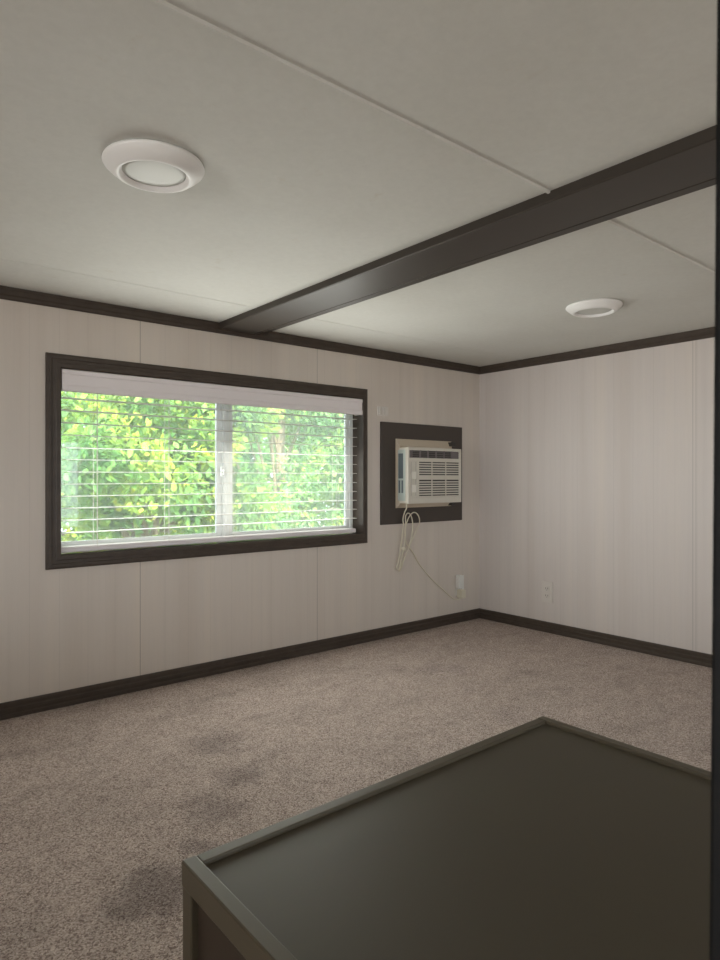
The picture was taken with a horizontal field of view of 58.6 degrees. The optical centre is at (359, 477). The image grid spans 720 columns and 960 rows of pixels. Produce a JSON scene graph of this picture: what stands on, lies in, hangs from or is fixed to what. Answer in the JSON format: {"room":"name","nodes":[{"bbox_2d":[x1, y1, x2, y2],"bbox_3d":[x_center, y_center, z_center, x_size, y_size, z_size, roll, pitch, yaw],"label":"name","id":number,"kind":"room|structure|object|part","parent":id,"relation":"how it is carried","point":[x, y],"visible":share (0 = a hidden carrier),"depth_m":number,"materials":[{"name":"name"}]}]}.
{"room":"mobile home living room","nodes":[
{"label":"mobile home living room","id":0,"kind":"room"},
{"bbox_2d":[0,299,478,702],"bbox_3d":[-1.869,1.637,1.828,6.890,4.620,0.120,0,0,-40],"label":"wall","id":1,"kind":"structure","parent":0,"point":[67,628],"depth_m":2.72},
{"bbox_2d":[45,352,367,569],"bbox_3d":[-0.589,-0.061,2.877,1.537,0.794,0.132,0,0,-40],"label":"window","id":2,"kind":"structure","parent":1,"relation":"in","point":[54,362],"depth_m":2.79,"materials":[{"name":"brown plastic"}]},
{"bbox_3d":[-0.896,-0.059,2.693,0.714,0.652,0.018,0,0,-40],"label":"sash","id":3,"kind":"part","parent":2,"relation":"part of","materials":[{"name":"white plastic"}]},
{"bbox_3d":[-0.614,-0.059,2.912,1.471,0.696,0.046,0,0,-40],"label":"frame","id":4,"kind":"part","parent":2,"relation":"part of","materials":[{"name":"white plastic"}]},
{"bbox_2d":[61,369,362,552],"bbox_3d":[-0.564,-0.063,2.863,1.450,0.686,0.071,0,0,-40],"label":"window blind","id":5,"kind":"object","parent":2,"relation":"attached to","point":[80,381],"visible":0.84,"depth_m":2.73,"materials":[{"name":"white plastic"}]},
{"bbox_3d":[-1.022,-0.048,2.495,0.008,0.630,0.054,0,0,-40],"label":"ladder cord","id":6,"kind":"part","parent":5,"relation":"part of","materials":[{"name":"white fabric"}]},
{"bbox_3d":[-0.799,-0.048,2.680,0.008,0.630,0.054,0,0,-40],"label":"ladder cord","id":7,"kind":"part","parent":5,"relation":"part of","materials":[{"name":"white fabric"}]},
{"bbox_3d":[-0.579,0.270,2.860,1.422,0.022,0.050,0,0,-40],"label":"rail","id":8,"kind":"part","parent":5,"relation":"part of","materials":[{"name":"white plastic"}]},
{"bbox_3d":[-0.566,-0.048,2.873,0.008,0.630,0.054,0,0,-40],"label":"ladder cord","id":9,"kind":"part","parent":5,"relation":"part of","materials":[{"name":"white fabric"}]},
{"bbox_3d":[-0.117,-0.048,3.244,0.008,0.630,0.054,0,0,-40],"label":"ladder cord","id":10,"kind":"part","parent":5,"relation":"part of","materials":[{"name":"white fabric"}]},
{"bbox_3d":[-0.337,-0.059,3.127,0.724,0.652,0.022,0,0,-40],"label":"sash","id":11,"kind":"part","parent":2,"relation":"part of","materials":[{"name":"white plastic"}]},
{"bbox_2d":[0,608,479,720],"bbox_3d":[-1.827,0.819,1.777,6.650,0.057,0.013,0,0,-40],"label":"baseboard","id":12,"kind":"structure","parent":1,"relation":"attached to","point":[31,705],"depth_m":2.75,"materials":[{"name":"brown wood"}]},
{"bbox_2d":[0,285,479,374],"bbox_3d":[-1.826,-0.650,1.776,6.650,0.044,0.016,0,0,-40],"label":"trim","id":13,"kind":"structure","parent":1,"relation":"attached to","point":[6,293],"depth_m":2.71,"materials":[{"name":"brown wood"}]},
{"bbox_2d":[380,421,461,524],"bbox_3d":[0.358,-0.025,3.585,0.636,0.545,0.012,0,0,-40],"label":"board","id":14,"kind":"object","parent":1,"relation":"attached to","point":[389,431],"visible":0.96,"depth_m":3.48,"materials":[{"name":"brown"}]},
{"bbox_2d":[396,439,465,599],"bbox_3d":[0.421,0.249,3.572,0.533,0.919,0.104,0,0,-40],"label":"air conditioner","id":15,"kind":"object","parent":1,"relation":"attached to","point":[428,472],"visible":1,"depth_m":3.49,"materials":[{"name":"beige plastic"}]},
{"bbox_2d":[398,453,402,477],"bbox_3d":[0.222,-0.064,3.415,0.004,0.133,0.036,0,0,-40],"label":"grille","id":16,"kind":"object","parent":15,"relation":"attached to","point":[400,455],"depth_m":3.42,"materials":[{"name":"grey plastic"}]},
{"bbox_3d":[0.284,0.005,3.406,0.062,0.197,0.007,0,0,-40],"label":"control panel","id":17,"kind":"part","parent":15,"relation":"part of","materials":[{"name":"beige plastic"}]},
{"bbox_3d":[0.397,0.419,3.586,0.510,0.580,0.063,0,0,-44],"label":"power cord","id":18,"kind":"part","parent":15,"relation":"part of","materials":[{"name":"beige plastic"}]},
{"bbox_2d":[409,450,457,458],"bbox_3d":[0.410,-0.128,3.513,0.387,0.041,0.004,0,0,-40],"label":"vent","id":19,"kind":"object","parent":15,"relation":"attached to","point":[413,454],"depth_m":3.50,"materials":[{"name":"grey plastic"}]},
{"bbox_2d":[419,461,458,496],"bbox_3d":[0.440,0.004,3.533,0.322,0.202,0.010,0,0,-40],"label":"grille","id":20,"kind":"object","parent":15,"relation":"attached to","point":[436,478],"depth_m":3.53,"materials":[{"name":"beige plastic"}]},
{"bbox_2d":[456,575,463,595],"bbox_3d":[0.593,0.632,3.782,0.070,0.114,0.008,0,0,-40],"label":"wall socket","id":21,"kind":"object","parent":1,"relation":"attached to","point":[462,575],"visible":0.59,"depth_m":3.79,"materials":[{"name":"white plastic"}]},
{"bbox_2d":[456,575,461,587],"bbox_3d":[0.584,0.604,3.748,0.026,0.077,0.032,0,0,-40],"label":"plug adapter","id":22,"kind":"object","parent":21,"relation":"attached to","point":[458,577],"visible":1,"depth_m":3.74,"materials":[{"name":"white plastic"}]},
{"bbox_2d":[0,618,711,959],"bbox_3d":[-0.288,0.927,-0.083,6.650,0.160,4.840,0,0,-40],"label":"floor","id":23,"kind":"structure","parent":0,"point":[103,802],"depth_m":2.04,"materials":[{"name":"carpet"}]},
{"bbox_2d":[182,716,710,959],"bbox_3d":[0.393,0.649,0.595,0.724,0.398,1.016,0,0,-40],"label":"table","id":24,"kind":"object","parent":23,"relation":"on","point":[541,838],"visible":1,"depth_m":0.75,"materials":[{"name":"grey wood"}]},
{"bbox_3d":[-0.191,0.662,0.754,0.025,0.370,0.024,0,0,-40],"label":"corner post","id":25,"kind":"part","parent":24,"relation":"part of","materials":[{"name":"grey wood"}]},
{"bbox_3d":[0.125,0.656,0.373,0.008,0.364,0.976,0,0,-40],"label":"panel","id":26,"kind":"part","parent":24,"relation":"part of","materials":[{"name":"brown wood"}]},
{"bbox_3d":[0.121,0.465,0.370,0.019,0.030,1.016,0,0,-40],"label":"rail","id":27,"kind":"part","parent":24,"relation":"part of","materials":[{"name":"grey wood"}]},
{"bbox_3d":[0.075,0.465,0.979,0.688,0.029,0.019,0,0,-40],"label":"rail","id":28,"kind":"part","parent":24,"relation":"part of","materials":[{"name":"grey wood"}]},
{"bbox_3d":[0.664,0.465,0.820,0.019,0.030,1.016,0,0,-40],"label":"rail","id":29,"kind":"part","parent":24,"relation":"part of","materials":[{"name":"grey wood"}]},
{"bbox_2d":[709,0,719,959],"bbox_3d":[0.190,0.087,0.176,0.088,1.520,0.154,0,0,-40],"label":"trim","id":30,"kind":"structure","parent":23,"relation":"on","point":[715,712],"depth_m":0.21,"materials":[{"name":"black paint"}]},
{"bbox_2d":[0,0,716,366],"bbox_3d":[-0.288,-0.762,-0.083,6.890,0.180,5.080,0,0,-40],"label":"ceiling","id":31,"kind":"structure","parent":0,"point":[304,184],"depth_m":1.33,"materials":[{"name":"white paint"}]},
{"bbox_2d":[102,139,204,192],"bbox_3d":[-0.438,-0.658,1.374,0.210,0.029,0.210,0,0,-40],"label":"recessed light","id":32,"kind":"object","parent":31,"relation":"in","point":[149,165],"visible":1,"depth_m":1.34,"materials":[{"name":"white plastic"}]},
{"bbox_2d":[122,161,185,186],"bbox_3d":[-0.438,-0.656,1.374,0.133,0.012,0.133,0,0,-40],"label":"diffuser","id":33,"kind":"object","parent":32,"relation":"attached to","point":[134,173],"depth_m":1.38,"materials":[{"name":"white plastic"}]},
{"bbox_2d":[0,258,522,359],"bbox_3d":[-1.624,-0.672,1.531,6.650,0.002,0.008,0,0,-40],"label":"trim","id":34,"kind":"structure","parent":31,"relation":"attached to","point":[0,258],"depth_m":2.38,"materials":[{"name":"wood"}]},
{"bbox_2d":[148,0,714,274],"bbox_3d":[-0.771,-0.670,0.500,6.650,0.005,0.010,0,0,-40],"label":"trim","id":35,"kind":"structure","parent":31,"relation":"attached to","point":[161,3],"depth_m":1.14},
{"bbox_2d":[219,125,715,334],"bbox_3d":[1.020,-0.659,1.000,0.241,0.026,4.840,0,0,-40],"label":"ceiling beam","id":36,"kind":"structure","parent":31,"relation":"attached to","point":[686,165],"depth_m":1.67,"materials":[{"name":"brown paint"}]},
{"bbox_2d":[566,298,622,317],"bbox_3d":[0.915,-0.658,2.502,0.210,0.029,0.210,0,0,-40],"label":"recessed light","id":37,"kind":"object","parent":31,"relation":"in","point":[590,308],"visible":1,"depth_m":2.46,"materials":[{"name":"white plastic"}]},
{"bbox_2d":[576,308,611,314],"bbox_3d":[0.915,-0.656,2.502,0.133,0.012,0.133,0,0,-40],"label":"diffuser","id":38,"kind":"object","parent":37,"relation":"attached to","point":[580,311],"depth_m":2.51,"materials":[{"name":"white plastic"}]},
{"bbox_2d":[479,337,714,653],"bbox_3d":[2.320,1.637,2.075,0.120,4.620,4.840,0,0,-40],"label":"wall","id":39,"kind":"structure","parent":0,"point":[596,472],"depth_m":3.27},
{"bbox_2d":[542,581,552,602],"bbox_3d":[1.033,0.627,3.530,0.008,0.114,0.070,0,0,-40],"label":"wall socket","id":40,"kind":"object","parent":39,"relation":"attached to","point":[547,587],"visible":1,"depth_m":3.52,"materials":[{"name":"grey plastic"}]},
{"bbox_2d":[480,608,711,667],"bbox_3d":[2.269,0.819,2.033,0.013,0.057,4.840,0,0,-40],"label":"baseboard","id":41,"kind":"structure","parent":39,"relation":"attached to","point":[674,653],"depth_m":3.26,"materials":[{"name":"brown wood"}]},
{"bbox_2d":[480,327,714,373],"bbox_3d":[2.267,-0.650,2.031,0.016,0.044,4.840,0,0,-40],"label":"trim","id":42,"kind":"structure","parent":39,"relation":"attached to","point":[704,333],"depth_m":3.25,"materials":[{"name":"brown wood"}]},
{"label":"outside","id":43,"kind":"structure","parent":0,"visible":0},
{"bbox_3d":[-0.291,3.973,8.195,70.000,0.150,77.000,0,0,-40],"label":"ground","id":44,"kind":"structure","parent":43,"visible":0},
{"bbox_2d":[61,391,294,553],"bbox_3d":[-1.867,0.982,5.538,2.355,5.851,2.891,0,0,28],"label":"leafy tree","id":45,"kind":"object","parent":44,"relation":"on","point":[81,474],"visible":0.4,"depth_m":5.08,"materials":[{"name":"green plant"}]},
{"bbox_2d":[61,395,338,539],"bbox_3d":[-3.820,0.183,14.597,10.467,7.478,4.692,0,0,-37],"label":"leafy tree","id":46,"kind":"object","parent":44,"relation":"on","point":[249,456],"visible":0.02,"depth_m":14.07,"materials":[{"name":"green plant"}]},
{"bbox_2d":[189,402,347,535],"bbox_3d":[-0.951,0.659,10.097,4.493,6.494,2.540,0,0,-42],"label":"leafy tree","id":47,"kind":"object","parent":44,"relation":"on","point":[279,471],"visible":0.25,"depth_m":10.03,"materials":[{"name":"green plant"}]}
]}

